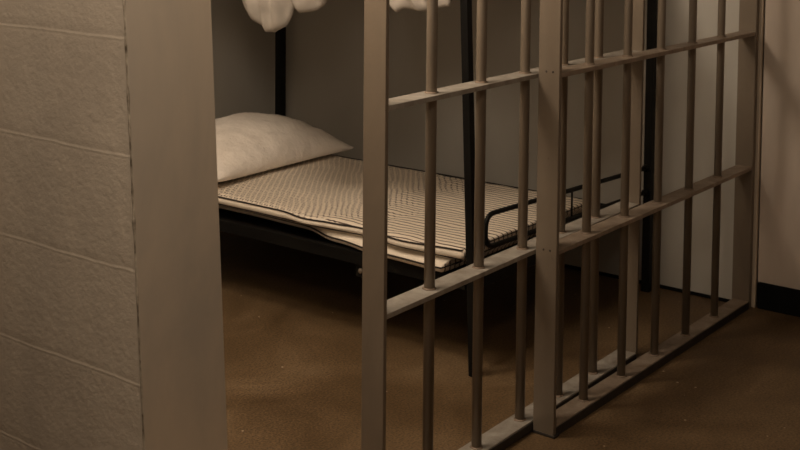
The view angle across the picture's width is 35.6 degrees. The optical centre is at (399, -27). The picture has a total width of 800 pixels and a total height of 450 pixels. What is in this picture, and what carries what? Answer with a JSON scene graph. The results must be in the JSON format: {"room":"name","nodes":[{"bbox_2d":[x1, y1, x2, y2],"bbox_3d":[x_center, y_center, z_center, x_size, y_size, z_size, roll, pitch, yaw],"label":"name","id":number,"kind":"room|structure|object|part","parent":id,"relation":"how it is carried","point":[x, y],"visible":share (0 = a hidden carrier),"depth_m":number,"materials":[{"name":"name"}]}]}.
{"room":"prison interior","nodes":[
{"label":"prison interior","id":0,"kind":"room"},
{"bbox_2d":[0,0,142,449],"bbox_3d":[-2.537,-0.109,3.770,5.383,2.600,0.319,3,5,37],"label":"wall","id":1,"kind":"structure","parent":0,"point":[70,368],"depth_m":2.21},
{"bbox_2d":[122,0,144,449],"bbox_3d":[-0.458,0.017,2.058,0.008,2.600,0.135,3,5,37],"label":"trim","id":2,"kind":"structure","parent":1,"relation":"attached to","point":[123,1],"depth_m":2.10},
{"bbox_2d":[125,0,227,449],"bbox_3d":[-0.399,0.013,2.136,0.005,2.600,0.326,3,5,37],"label":"trim","id":3,"kind":"structure","parent":1,"relation":"attached to","point":[170,48],"depth_m":2.17,"materials":[{"name":"paint"}]},
{"bbox_2d":[211,0,274,118],"bbox_3d":[-1.485,-0.161,4.744,0.200,2.600,2.710,3,5,37],"label":"wall","id":4,"kind":"structure","parent":0,"point":[243,52],"depth_m":5.61,"materials":[{"name":"paint"}]},
{"bbox_2d":[220,231,799,449],"bbox_3d":[-0.756,1.304,3.057,9.200,0.100,8.200,3,5,37],"label":"floor","id":5,"kind":"structure","parent":0,"point":[292,318],"depth_m":3.84,"materials":[{"name":"concrete"}]},
{"bbox_2d":[219,0,657,376],"bbox_3d":[-0.172,0.284,4.636,1.875,1.750,1.211,3,5,37],"label":"bunk bed","id":6,"kind":"object","parent":5,"relation":"on","point":[232,222],"visible":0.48,"depth_m":4.16,"materials":[{"name":"black metal"}]},
{"bbox_3d":[-0.543,0.216,5.659,0.036,1.750,0.036,3,5,37],"label":"post","id":7,"kind":"part","parent":6,"relation":"part of","materials":[{"name":"black metal"}]},
{"bbox_3d":[-0.500,0.891,4.281,1.770,0.040,0.022,3,5,37],"label":"rail","id":8,"kind":"part","parent":6,"relation":"part of","materials":[{"name":"black metal"}]},
{"bbox_2d":[242,0,451,31],"bbox_3d":[-0.221,0.002,4.592,1.762,0.320,1.204,3,5,37],"label":"sheet","id":9,"kind":"object","parent":6,"relation":"hanging from","point":[273,15],"visible":0.95,"depth_m":4.01,"materials":[{"name":"white fabric"}]},
{"bbox_2d":[218,154,581,271],"bbox_3d":[-0.267,0.810,4.574,1.752,0.085,0.841,3,5,37],"label":"mattress","id":10,"kind":"object","parent":6,"relation":"on","point":[323,195],"visible":0.43,"depth_m":4.30,"materials":[{"name":"fabric"}]},
{"bbox_2d":[215,112,352,181],"bbox_3d":[-0.645,0.658,4.920,0.578,0.169,0.819,3,5,37],"label":"pillow","id":11,"kind":"object","parent":10,"relation":"on","point":[250,143],"visible":0.63,"depth_m":4.80,"materials":[{"name":"white fabric"}]},
{"bbox_3d":[0.201,0.348,3.670,0.026,1.750,0.131,3,5,37],"label":"post","id":12,"kind":"part","parent":6,"relation":"part of","materials":[{"name":"black metal"}]},
{"bbox_3d":[0.549,0.908,4.169,0.022,0.040,1.058,3,5,37],"label":"rail","id":13,"kind":"part","parent":6,"relation":"part of","materials":[{"name":"black metal"}]},
{"bbox_3d":[0.580,0.767,4.162,0.016,0.129,1.031,3,5,39],"label":"footboard","id":14,"kind":"part","parent":6,"relation":"part of","materials":[{"name":"black metal"}]},
{"bbox_3d":[0.919,0.299,4.542,0.031,1.750,0.031,3,5,37],"label":"post","id":15,"kind":"part","parent":6,"relation":"part of","materials":[{"name":"black metal"}]},
{"bbox_2d":[274,0,799,301],"bbox_3d":[0.726,-0.149,4.880,9.200,2.600,0.200,3,5,37],"label":"wall","id":16,"kind":"structure","parent":0,"point":[325,45],"depth_m":4.76,"materials":[{"name":"paint"}]},
{"bbox_2d":[532,0,758,438],"bbox_3d":[0.816,0.068,3.825,0.069,2.300,1.376,3,5,37],"label":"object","id":17,"kind":"object","parent":16,"relation":"attached to","point":[549,421],"visible":1,"depth_m":3.68,"materials":[{"name":"paint"}]},
{"bbox_2d":[361,0,644,449],"bbox_3d":[0.337,0.104,3.316,0.065,2.277,1.319,3,4,36],"label":"door","id":18,"kind":"structure","parent":17,"relation":"attached to","point":[376,309],"depth_m":3.16,"materials":[{"name":"paint"}]},
{"bbox_3d":[-0.053,0.133,2.793,0.063,2.277,0.012,3,4,36],"label":"post","id":19,"kind":"part","parent":18,"relation":"part of","materials":[{"name":"metal"}]},
{"bbox_3d":[0.331,0.748,3.357,0.062,0.012,1.295,3,4,36],"label":"rail","id":20,"kind":"part","parent":18,"relation":"part of","materials":[{"name":"metal"}]},
{"bbox_3d":[0.335,0.272,3.327,0.062,0.012,1.295,3,4,36],"label":"rail","id":21,"kind":"part","parent":18,"relation":"part of","materials":[{"name":"metal"}]},
{"bbox_3d":[0.326,1.227,3.387,0.062,0.027,1.295,3,4,36],"label":"rail","id":22,"kind":"part","parent":18,"relation":"part of","materials":[{"name":"metal"}]},
{"bbox_3d":[0.726,0.075,3.841,0.063,2.277,0.012,3,4,36],"label":"post","id":23,"kind":"part","parent":18,"relation":"part of","materials":[{"name":"metal"}]},
{"bbox_3d":[0.394,1.242,3.363,0.069,0.007,0.027,3,5,37],"label":"foot plate","id":24,"kind":"part","parent":17,"relation":"part of","materials":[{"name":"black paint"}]},
{"bbox_3d":[0.400,0.098,3.290,0.064,2.300,0.014,3,5,37],"label":"post","id":25,"kind":"part","parent":17,"relation":"part of","materials":[{"name":"metal"}]},
{"bbox_3d":[0.803,1.202,3.894,0.057,0.027,1.336,3,5,37],"label":"rail","id":26,"kind":"part","parent":17,"relation":"part of","materials":[{"name":"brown metal"}]},
{"bbox_3d":[0.807,0.715,3.864,0.057,0.012,1.336,3,5,37],"label":"rail","id":27,"kind":"part","parent":17,"relation":"part of","materials":[{"name":"brown metal"}]},
{"bbox_3d":[0.812,0.239,3.834,0.057,0.012,1.336,3,5,37],"label":"rail","id":28,"kind":"part","parent":17,"relation":"part of","materials":[{"name":"brown metal"}]},
{"bbox_3d":[1.227,0.038,4.362,0.064,2.300,0.024,3,5,37],"label":"post","id":29,"kind":"part","parent":17,"relation":"part of","materials":[{"name":"metal"}]},
{"bbox_2d":[565,264,730,301],"bbox_3d":[0.299,1.126,5.150,2.250,0.012,0.006,3,5,37],"label":"baseboard","id":30,"kind":"structure","parent":16,"relation":"attached to","point":[566,265],"depth_m":4.61,"materials":[{"name":"black"}]},
{"bbox_2d":[751,0,764,307],"bbox_3d":[1.270,-0.111,4.348,0.016,2.600,0.016,3,5,37],"label":"trim","id":31,"kind":"structure","parent":16,"relation":"attached to","point":[761,2],"depth_m":4.39,"materials":[{"name":"paint"}]},
{"bbox_2d":[757,282,799,316],"bbox_3d":[2.787,1.227,3.251,3.828,0.094,0.012,3,5,37],"label":"baseboard","id":32,"kind":"structure","parent":16,"relation":"attached to","point":[770,297],"depth_m":4.36,"materials":[{"name":"black"}]}
]}

